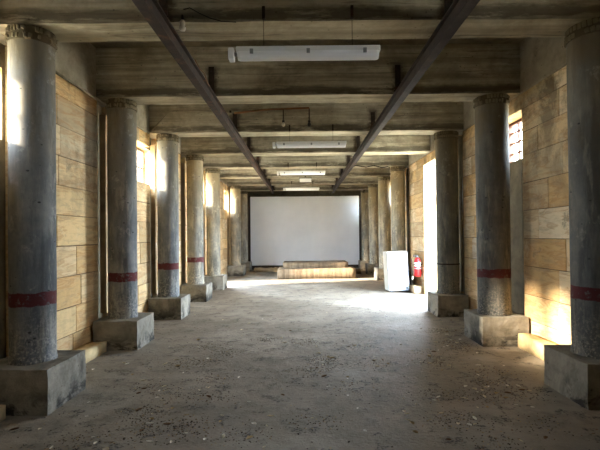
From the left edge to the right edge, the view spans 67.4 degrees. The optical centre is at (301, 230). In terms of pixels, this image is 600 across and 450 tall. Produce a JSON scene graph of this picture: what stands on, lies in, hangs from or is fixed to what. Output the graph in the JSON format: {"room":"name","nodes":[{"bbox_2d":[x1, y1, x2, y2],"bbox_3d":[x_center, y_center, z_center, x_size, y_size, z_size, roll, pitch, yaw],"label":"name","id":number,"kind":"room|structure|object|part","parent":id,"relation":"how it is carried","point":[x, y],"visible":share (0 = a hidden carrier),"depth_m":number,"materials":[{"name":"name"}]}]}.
{"room":"empty warehouse hall","nodes":[
{"label":"empty warehouse hall","id":0,"kind":"room"},
{"bbox_2d":[0,43,230,359],"bbox_3d":[-3.169,-0.081,9.602,0.344,3.630,26.000,-1,-1,0],"label":"wall","id":1,"kind":"structure","parent":0,"point":[77,113],"depth_m":6.06,"materials":[{"name":"stone"}]},
{"bbox_2d":[56,71,146,131],"bbox_3d":[-2.962,-1.886,6.720,0.041,0.051,3.600,-1,-1,0],"label":"conduit","id":2,"kind":"object","parent":1,"relation":"attached to","point":[57,73],"visible":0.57,"depth_m":6.07,"materials":[{"name":"grey metal"}]},
{"bbox_2d":[99,115,107,312],"bbox_3d":[-3.015,-0.252,6.853,0.095,3.010,0.080,-1,-1,0],"label":"batten","id":3,"kind":"object","parent":1,"relation":"attached to","point":[102,118],"visible":0.8,"depth_m":6.82,"materials":[{"name":"brown wood"}]},
{"bbox_2d":[0,33,229,186],"bbox_3d":[-3.179,-2.256,9.625,0.380,0.729,26.007,-1,-1,0],"label":"trim","id":4,"kind":"structure","parent":1,"relation":"attached to","point":[76,61],"depth_m":6.17,"materials":[{"name":"concrete"}]},
{"bbox_2d":[137,147,143,182],"bbox_3d":[-3.284,-1.269,8.739,0.060,0.750,1.050,-1,-1,0],"label":"window","id":5,"kind":"structure","parent":1,"relation":"in","point":[141,151],"depth_m":9.22,"materials":[{"name":"glass"}]},
{"bbox_2d":[150,145,156,292],"bbox_3d":[-3.015,-0.228,9.143,0.095,3.010,0.080,-1,-1,0],"label":"batten","id":6,"kind":"object","parent":1,"relation":"attached to","point":[152,147],"visible":1,"depth_m":9.11,"materials":[{"name":"brown wood"}]},
{"bbox_2d":[181,163,185,281],"bbox_3d":[-3.015,-0.204,11.433,0.095,3.010,0.080,-1,-1,0],"label":"batten","id":7,"kind":"object","parent":1,"relation":"attached to","point":[183,216],"visible":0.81,"depth_m":11.40,"materials":[{"name":"brown wood"}]},
{"bbox_2d":[203,175,204,273],"bbox_3d":[-3.014,-0.180,13.723,0.095,3.010,0.080,-1,-1,0],"label":"batten","id":8,"kind":"object","parent":1,"relation":"attached to","point":[203,175],"visible":0.46,"depth_m":13.69,"materials":[{"name":"brown wood"}]},
{"bbox_2d":[226,190,229,263],"bbox_3d":[-3.014,-0.132,18.303,0.095,3.010,0.080,-1,-1,0],"label":"batten","id":9,"kind":"object","parent":1,"relation":"attached to","point":[227,192],"visible":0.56,"depth_m":18.27,"materials":[{"name":"wood"}]},
{"bbox_2d":[0,270,599,449],"bbox_3d":[0.129,1.799,9.582,6.900,0.200,26.000,-1,-1,0],"label":"floor","id":10,"kind":"structure","parent":0,"point":[360,304],"depth_m":4.81,"materials":[{"name":"concrete"}]},
{"bbox_2d":[0,405,5,421],"bbox_3d":[-2.799,1.602,3.533,0.370,0.129,0.907,-1,-1,0],"label":"stone ledge","id":11,"kind":"object","parent":10,"relation":"on","point":[2,408],"visible":1,"depth_m":3.94,"materials":[{"name":"stone"}]},
{"bbox_2d":[0,24,85,415],"bbox_3d":[-2.634,-0.135,4.422,0.667,3.617,0.735,-1,-1,0],"label":"column","id":12,"kind":"structure","parent":10,"relation":"on","point":[36,378],"depth_m":4.25,"materials":[{"name":"concrete"}]},
{"bbox_2d":[73,341,106,363],"bbox_3d":[-2.856,1.618,5.934,0.257,0.149,0.714,-1,-1,0],"label":"stone ledge","id":13,"kind":"object","parent":10,"relation":"on","point":[93,350],"visible":0.59,"depth_m":5.99,"materials":[{"name":"stone"}]},
{"bbox_2d":[92,98,153,350],"bbox_3d":[-2.648,-0.111,6.712,0.640,3.618,0.733,-1,-1,0],"label":"column","id":14,"kind":"structure","parent":10,"relation":"on","point":[124,328],"depth_m":6.53,"materials":[{"name":"concrete"}]},
{"bbox_2d":[148,133,190,319],"bbox_3d":[-2.649,-0.087,9.002,0.644,3.617,0.736,-1,-1,0],"label":"column","id":15,"kind":"structure","parent":10,"relation":"on","point":[169,304],"depth_m":8.82,"materials":[{"name":"concrete"}]},
{"bbox_2d":[181,154,211,301],"bbox_3d":[-2.648,-0.063,11.291,0.638,3.618,0.736,-1,-1,0],"label":"column","id":16,"kind":"structure","parent":10,"relation":"on","point":[199,290],"depth_m":11.11,"materials":[{"name":"concrete"}]},
{"bbox_2d":[204,168,226,290],"bbox_3d":[-2.647,-0.038,13.581,0.640,3.617,0.733,-1,-1,0],"label":"column","id":17,"kind":"structure","parent":10,"relation":"on","point":[219,281],"depth_m":13.40,"materials":[{"name":"concrete"}]},
{"bbox_2d":[228,185,245,275],"bbox_3d":[-2.647,0.009,18.161,0.641,3.617,0.735,-1,-1,0],"label":"column","id":18,"kind":"structure","parent":10,"relation":"on","point":[235,269],"depth_m":17.98,"materials":[{"name":"concrete"}]},
{"bbox_2d":[240,191,251,270],"bbox_3d":[-2.646,0.033,20.451,0.640,3.618,0.737,-1,-1,0],"label":"column","id":19,"kind":"structure","parent":10,"relation":"on","point":[243,194],"depth_m":20.27,"materials":[{"name":"concrete"}]},
{"bbox_2d":[254,267,276,271],"bbox_3d":[-1.577,1.730,19.833,1.034,0.190,0.558,-1,-1,0],"label":"rubble heap","id":20,"kind":"object","parent":10,"relation":"on","point":[266,269],"visible":0.91,"depth_m":19.59,"materials":[{"name":"beige stone"}]},
{"bbox_2d":[10,297,598,449],"bbox_3d":[0.044,1.672,7.273,5.856,0.006,10.027,-1,-1,0],"label":"crumbs","id":21,"kind":"object","parent":10,"relation":"on","point":[400,297],"visible":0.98,"depth_m":4.32,"materials":[{"name":"grey stone"}]},
{"bbox_2d":[249,195,360,269],"bbox_3d":[0.131,0.093,21.000,5.220,3.450,0.120,-1,-1,0],"label":"screen","id":22,"kind":"object","parent":10,"relation":"on","point":[297,228],"visible":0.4,"depth_m":20.97,"materials":[{"name":"white fabric"}]},
{"bbox_3d":[-2.440,0.021,21.021,0.080,3.250,0.080,-1,-1,0],"label":"post","id":23,"kind":"part","parent":22,"relation":"part of","materials":[{"name":"black metal"}]},
{"bbox_3d":[0.148,1.718,20.983,5.160,0.200,0.120,-1,-1,0],"label":"sill","id":24,"kind":"part","parent":22,"relation":"part of","materials":[{"name":"black metal"}]},
{"bbox_3d":[2.700,-0.033,21.021,0.080,3.250,0.080,-1,-1,0],"label":"post","id":25,"kind":"part","parent":22,"relation":"part of","materials":[{"name":"black metal"}]},
{"bbox_2d":[277,260,355,278],"bbox_3d":[0.535,1.493,17.285,2.870,0.565,1.810,-1,-1,0],"label":"steps","id":26,"kind":"structure","parent":10,"relation":"on","point":[334,269],"depth_m":16.39,"materials":[{"name":"wood"}]},
{"bbox_2d":[356,268,361,273],"bbox_3d":[2.043,1.668,18.532,0.763,0.210,0.518,-1,-1,0],"label":"kerb","id":27,"kind":"object","parent":10,"relation":"on","point":[358,270],"visible":0.3,"depth_m":18.28,"materials":[{"name":"brown concrete"}]},
{"bbox_2d":[358,190,368,269],"bbox_3d":[2.883,-0.025,20.451,0.604,3.617,0.733,-1,-1,0],"label":"column","id":28,"kind":"structure","parent":10,"relation":"on","point":[364,193],"depth_m":20.27,"materials":[{"name":"concrete"}]},
{"bbox_2d":[365,184,378,274],"bbox_3d":[2.883,-0.049,18.160,0.602,3.617,0.737,-1,-1,0],"label":"column","id":29,"kind":"structure","parent":10,"relation":"on","point":[372,188],"depth_m":17.98,"materials":[{"name":"concrete"}]},
{"bbox_2d":[374,176,390,280],"bbox_3d":[2.883,-0.073,15.871,0.605,3.618,0.735,-1,-1,0],"label":"column","id":30,"kind":"structure","parent":10,"relation":"on","point":[384,229],"depth_m":15.70,"materials":[{"name":"concrete"}]},
{"bbox_2d":[383,251,409,291],"bbox_3d":[2.633,1.142,12.633,0.614,1.122,0.588,-1,-1,-2],"label":"fridge","id":31,"kind":"object","parent":10,"relation":"on","point":[396,274],"visible":1,"depth_m":12.35,"materials":[{"name":"metal"}]},
{"bbox_2d":[390,166,405,250],"bbox_3d":[2.881,-0.097,13.584,0.604,3.618,0.735,-1,-1,0],"label":"column","id":32,"kind":"structure","parent":10,"relation":"on","point":[398,230],"depth_m":13.41,"materials":[{"name":"concrete"}]},
{"bbox_2d":[408,270,411,288],"bbox_3d":[3.047,1.424,13.007,0.212,0.562,0.206,-1,-1,0],"label":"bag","id":33,"kind":"object","parent":10,"relation":"on","point":[409,271],"visible":0.27,"depth_m":12.91,"materials":[{"name":"black plastic"}]},
{"bbox_2d":[410,285,422,293],"bbox_3d":[3.092,1.594,12.207,0.258,0.203,0.479,-1,-1,0],"label":"stone block","id":34,"kind":"object","parent":10,"relation":"on","point":[415,289],"visible":1,"depth_m":11.99,"materials":[{"name":"beige stone"}]},
{"bbox_2d":[427,130,468,316],"bbox_3d":[2.882,-0.145,9.002,0.602,3.618,0.733,-1,-1,0],"label":"column","id":35,"kind":"structure","parent":10,"relation":"on","point":[447,301],"depth_m":8.81,"materials":[{"name":"concrete"}]},
{"bbox_2d":[464,93,528,346],"bbox_3d":[2.851,-0.169,6.711,0.661,3.619,0.734,-1,-1,0],"label":"column","id":36,"kind":"structure","parent":10,"relation":"on","point":[494,323],"depth_m":6.51,"materials":[{"name":"concrete"}]},
{"bbox_2d":[517,333,557,359],"bbox_3d":[3.121,1.532,5.959,0.225,0.197,0.684,-1,-1,0],"label":"stone ledge","id":37,"kind":"object","parent":10,"relation":"on","point":[533,344],"visible":0.78,"depth_m":5.92,"materials":[{"name":"stone"}]},
{"bbox_2d":[544,17,599,409],"bbox_3d":[2.863,-0.192,4.422,0.644,3.616,0.737,-1,-1,0],"label":"column","id":38,"kind":"structure","parent":10,"relation":"on","point":[572,370],"depth_m":4.30,"materials":[{"name":"concrete"}]},
{"bbox_2d":[247,190,361,260],"bbox_3d":[0.106,-0.338,22.755,6.900,4.750,0.300,-1,-1,0],"label":"wall","id":39,"kind":"structure","parent":0,"point":[328,192],"depth_m":22.62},
{"bbox_2d":[90,38,524,47],"bbox_3d":[0.081,-2.750,9.629,6.900,0.200,26.000,-1,-1,0],"label":"ceiling","id":40,"kind":"structure","parent":0,"point":[124,44],"depth_m":6.44,"materials":[{"name":"concrete"}]},
{"bbox_2d":[0,0,599,42],"bbox_3d":[0.086,-2.345,4.479,6.169,0.729,0.420,-1,-1,0],"label":"ceiling beam","id":41,"kind":"structure","parent":40,"relation":"attached to","point":[69,21],"depth_m":4.27,"materials":[{"name":"concrete"}]},
{"bbox_2d":[159,0,168,18],"bbox_3d":[-1.312,-2.122,4.248,0.110,0.300,0.030,-1,-1,0],"label":"strap","id":42,"kind":"object","parent":41,"relation":"attached to","point":[163,3],"visible":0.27,"depth_m":4.25,"materials":[{"name":"metal"}]},
{"bbox_2d":[179,7,235,30],"bbox_3d":[-0.886,-1.981,4.219,0.530,0.219,0.065,-1,-1,0],"label":"insulator","id":43,"kind":"object","parent":41,"relation":"attached to","point":[182,27],"visible":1,"depth_m":4.21,"materials":[{"name":"beige ceramic"}]},
{"bbox_2d":[228,5,379,62],"bbox_3d":[0.018,-1.850,4.219,1.415,0.512,0.152,-1,-1,0],"label":"fluorescent light","id":44,"kind":"object","parent":41,"relation":"hanging from","point":[315,52],"visible":1,"depth_m":4.16,"materials":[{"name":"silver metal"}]},
{"bbox_2d":[236,45,379,52],"bbox_3d":[0.057,-1.684,4.223,1.340,0.055,0.124,-1,-1,0],"label":"tray","id":45,"kind":"object","parent":44,"relation":"on","point":[315,48],"depth_m":4.16,"materials":[{"name":"grey metal"}]},
{"bbox_2d":[237,50,378,61],"bbox_3d":[0.058,-1.628,4.222,1.316,0.066,0.140,-1,-1,0],"label":"diffuser","id":46,"kind":"object","parent":44,"relation":"attached to","point":[243,55],"depth_m":4.17,"materials":[{"name":"white plastic"}]},
{"bbox_2d":[443,0,452,16],"bbox_3d":[1.388,-2.150,4.248,0.110,0.300,0.030,-1,-1,0],"label":"strap","id":47,"kind":"object","parent":41,"relation":"attached to","point":[447,3],"visible":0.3,"depth_m":4.25,"materials":[{"name":"metal"}]},
{"bbox_3d":[1.387,-2.153,4.256,0.080,0.295,0.014,-1,-1,0],"label":"plate","id":48,"kind":"part","parent":47,"relation":"part of","materials":[{"name":"metal"}]},
{"bbox_2d":[227,177,377,185],"bbox_3d":[0.086,-2.201,18.185,6.168,0.731,0.410,-1,-1,0],"label":"ceiling beam","id":49,"kind":"structure","parent":40,"relation":"attached to","point":[373,180],"depth_m":17.98,"materials":[{"name":"concrete"}]},
{"bbox_2d":[283,181,318,190],"bbox_3d":[-0.026,-1.771,17.934,1.435,0.382,0.140,-1,-1,0],"label":"fluorescent light","id":50,"kind":"object","parent":49,"relation":"hanging from","point":[309,188],"visible":1,"depth_m":17.87,"materials":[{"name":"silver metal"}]},
{"bbox_2d":[285,187,318,188],"bbox_3d":[0.013,-1.670,17.933,1.360,0.055,0.124,-1,-1,0],"label":"tray","id":51,"kind":"object","parent":50,"relation":"on","point":[309,187],"depth_m":17.87,"materials":[{"name":"white plastic"}]},
{"bbox_2d":[286,189,318,190],"bbox_3d":[0.013,-1.613,17.933,1.336,0.066,0.140,-1,-1,0],"label":"diffuser","id":52,"kind":"object","parent":50,"relation":"attached to","point":[286,189],"depth_m":17.87,"materials":[{"name":"white plastic"}]},
{"bbox_2d":[240,185,367,190],"bbox_3d":[0.088,-2.176,20.474,6.166,0.731,0.410,-1,-1,0],"label":"ceiling beam","id":53,"kind":"structure","parent":40,"relation":"attached to","point":[321,187],"depth_m":20.27,"materials":[{"name":"concrete"}]},
{"bbox_2d":[181,134,429,156],"bbox_3d":[0.087,-2.272,11.314,6.169,0.730,0.410,-1,-1,0],"label":"ceiling beam","id":54,"kind":"structure","parent":40,"relation":"attached to","point":[382,144],"depth_m":11.11,"materials":[{"name":"concrete"}]},
{"bbox_2d":[247,137,250,151],"bbox_3d":[-1.312,-2.100,11.088,0.110,0.400,0.030,-1,-1,0],"label":"strap","id":55,"kind":"object","parent":54,"relation":"attached to","point":[248,138],"visible":0.52,"depth_m":11.09,"materials":[{"name":"metal"}]},
{"bbox_3d":[-1.312,-2.103,11.096,0.080,0.395,0.014,-1,-1,0],"label":"plate","id":56,"kind":"part","parent":55,"relation":"part of","materials":[{"name":"metal"}]},
{"bbox_2d":[356,136,359,150],"bbox_3d":[1.388,-2.129,11.088,0.110,0.400,0.030,-1,-1,0],"label":"strap","id":57,"kind":"object","parent":54,"relation":"attached to","point":[358,137],"visible":0.52,"depth_m":11.09,"materials":[{"name":"metal"}]},
{"bbox_3d":[1.388,-2.131,11.096,0.080,0.395,0.014,-1,-1,0],"label":"plate","id":58,"kind":"part","parent":57,"relation":"part of","materials":[{"name":"metal"}]},
{"bbox_2d":[203,155,407,169],"bbox_3d":[0.088,-2.248,13.605,6.166,0.731,0.411,-1,-1,0],"label":"ceiling beam","id":59,"kind":"structure","parent":40,"relation":"attached to","point":[323,161],"depth_m":13.40,"materials":[{"name":"concrete"}]},
{"bbox_2d":[277,162,324,174],"bbox_3d":[-0.027,-1.824,13.349,1.435,0.372,0.152,-1,-1,0],"label":"fluorescent light","id":60,"kind":"object","parent":59,"relation":"hanging from","point":[278,172],"visible":1,"depth_m":13.29,"materials":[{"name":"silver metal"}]},
{"bbox_2d":[279,171,324,172],"bbox_3d":[0.012,-1.728,13.354,1.360,0.055,0.124,-1,-1,0],"label":"tray","id":61,"kind":"object","parent":60,"relation":"on","point":[279,171],"depth_m":13.29,"materials":[{"name":"white metal"}]},
{"bbox_2d":[280,172,324,174],"bbox_3d":[0.013,-1.671,13.353,1.336,0.066,0.140,-1,-1,0],"label":"diffuser","id":62,"kind":"object","parent":60,"relation":"attached to","point":[281,173],"depth_m":13.29,"materials":[{"name":"white plastic"}]},
{"bbox_2d":[354,165,389,167],"bbox_3d":[2.062,-1.889,13.340,1.104,0.102,0.032,-1,-1,0],"label":"cable","id":63,"kind":"object","parent":59,"relation":"hanging from","point":[355,165],"visible":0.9,"depth_m":13.33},
{"bbox_2d":[220,168,390,178],"bbox_3d":[0.086,-2.225,15.894,6.170,0.730,0.411,-1,-1,0],"label":"ceiling beam","id":64,"kind":"structure","parent":40,"relation":"attached to","point":[355,172],"depth_m":15.69,"materials":[{"name":"concrete"}]},
{"bbox_2d":[299,176,310,181],"bbox_3d":[0.121,-1.775,15.629,0.440,0.195,0.070,-1,-1,0],"label":"sign box","id":65,"kind":"object","parent":64,"relation":"hanging from","point":[301,179],"visible":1,"depth_m":15.59,"materials":[{"name":"white plastic"}]},
{"bbox_2d":[149,101,463,136],"bbox_3d":[0.086,-2.296,9.025,6.169,0.730,0.412,-1,-1,0],"label":"ceiling beam","id":66,"kind":"structure","parent":40,"relation":"attached to","point":[411,118],"depth_m":8.82,"materials":[{"name":"concrete"}]},
{"bbox_2d":[148,110,248,133],"bbox_3d":[-1.890,-2.122,8.789,2.237,0.473,0.033,-1,-1,0],"label":"conduit","id":67,"kind":"object","parent":66,"relation":"attached to","point":[229,111],"visible":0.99,"depth_m":8.79,"materials":[{"name":"metal"}]},
{"bbox_2d":[233,114,237,130],"bbox_3d":[-1.312,-2.104,8.798,0.110,0.360,0.030,-1,-1,0],"label":"strap","id":68,"kind":"object","parent":66,"relation":"attached to","point":[234,115],"visible":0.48,"depth_m":8.80,"materials":[{"name":"metal"}]},
{"bbox_2d":[234,107,309,119],"bbox_3d":[-0.580,-2.258,8.734,1.466,0.262,0.040,-1,-1,0],"label":"pipe","id":69,"kind":"object","parent":66,"relation":"attached to","point":[291,108],"visible":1,"depth_m":8.72,"materials":[{"name":"metal"}]},
{"bbox_2d":[272,124,345,147],"bbox_3d":[0.143,-1.834,8.769,1.435,0.452,0.152,-1,-1,0],"label":"fluorescent light","id":70,"kind":"object","parent":66,"relation":"hanging from","point":[292,144],"visible":1,"depth_m":8.71,"materials":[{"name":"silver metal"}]},
{"bbox_2d":[276,141,345,143],"bbox_3d":[0.182,-1.698,8.773,1.360,0.055,0.124,-1,-1,0],"label":"tray","id":71,"kind":"object","parent":70,"relation":"on","point":[291,142],"depth_m":8.71,"materials":[{"name":"grey metal"}]},
{"bbox_2d":[277,143,345,147],"bbox_3d":[0.183,-1.641,8.773,1.336,0.066,0.140,-1,-1,0],"label":"diffuser","id":72,"kind":"object","parent":70,"relation":"attached to","point":[279,145],"depth_m":8.71,"materials":[{"name":"white plastic"}]},
{"bbox_2d":[370,112,374,128],"bbox_3d":[1.388,-2.133,8.798,0.110,0.360,0.030,-1,-1,0],"label":"strap","id":73,"kind":"object","parent":66,"relation":"attached to","point":[372,113],"visible":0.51,"depth_m":8.80,"materials":[{"name":"metal"}]},
{"bbox_2d":[96,44,520,104],"bbox_3d":[0.086,-2.321,6.734,6.167,0.729,0.411,-1,-1,0],"label":"ceiling beam","id":74,"kind":"structure","parent":40,"relation":"attached to","point":[460,72],"depth_m":6.54,"materials":[{"name":"concrete"}]},
{"bbox_2d":[208,67,214,92],"bbox_3d":[-1.313,-2.158,6.508,0.110,0.420,0.030,-1,-1,0],"label":"strap","id":75,"kind":"object","parent":74,"relation":"attached to","point":[210,69],"visible":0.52,"depth_m":6.51,"materials":[{"name":"metal"}]},
{"bbox_2d":[132,0,273,193],"bbox_3d":[-1.279,-1.817,9.470,0.096,0.178,20.900,-1,-1,0],"label":"rail","id":76,"kind":"object","parent":75,"relation":"hanging from","point":[151,10],"visible":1,"depth_m":5.03,"materials":[{"name":"metal"}]},
{"bbox_2d":[271,177,337,177],"bbox_3d":[0.041,-1.823,15.540,2.600,0.024,0.024,-1,-1,0],"label":"pipe","id":77,"kind":"object","parent":76,"relation":"attached to","point":[271,177],"visible":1,"depth_m":15.53,"materials":[{"name":"metal"}]},
{"bbox_2d":[394,65,400,91],"bbox_3d":[1.387,-2.187,6.508,0.110,0.420,0.030,-1,-1,0],"label":"strap","id":78,"kind":"object","parent":74,"relation":"attached to","point":[397,67],"visible":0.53,"depth_m":6.51,"materials":[{"name":"metal"}]},
{"bbox_2d":[332,0,479,192],"bbox_3d":[1.361,-1.844,9.470,0.096,0.178,20.900,-1,-1,0],"label":"rail","id":79,"kind":"object","parent":78,"relation":"hanging from","point":[457,13],"visible":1,"depth_m":5.12,"materials":[{"name":"metal"}]},
{"bbox_2d":[390,66,570,344],"bbox_3d":[3.387,-0.150,9.602,0.344,3.630,26.000,-1,-1,0],"label":"wall","id":80,"kind":"structure","parent":0,"point":[539,183],"depth_m":6.33,"materials":[{"name":"stone"}]},
{"bbox_2d":[406,169,409,269],"bbox_3d":[3.237,-0.290,13.743,0.078,3.160,0.080,-1,-1,0],"label":"pipe","id":81,"kind":"object","parent":80,"relation":"attached to","point":[407,184],"visible":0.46,"depth_m":13.71,"materials":[{"name":"grey metal"}]},
{"bbox_2d":[411,255,421,279],"bbox_3d":[3.102,0.996,12.092,0.276,0.656,0.194,-1,-1,29],"label":"fire extinguisher","id":82,"kind":"object","parent":80,"relation":"attached to","point":[417,262],"visible":1,"depth_m":12.02,"materials":[{"name":"red metal"}]},
{"bbox_2d":[458,136,463,291],"bbox_3d":[3.237,-0.338,9.164,0.078,3.160,0.080,-1,-1,0],"label":"pipe","id":83,"kind":"object","parent":80,"relation":"attached to","point":[460,179],"visible":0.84,"depth_m":9.13,"materials":[{"name":"grey metal"}]},
{"bbox_2d":[390,37,565,177],"bbox_3d":[3.351,-2.325,9.626,0.381,0.729,26.004,-1,-1,0],"label":"trim","id":84,"kind":"structure","parent":80,"relation":"attached to","point":[540,57],"depth_m":6.16,"materials":[{"name":"concrete"}]},
{"bbox_2d":[509,118,521,161],"bbox_3d":[3.475,-1.423,7.045,0.060,0.680,0.960,-1,-1,0],"label":"window","id":85,"kind":"structure","parent":80,"relation":"in","point":[511,133],"depth_m":7.33,"materials":[{"name":"white glass"}]}
]}

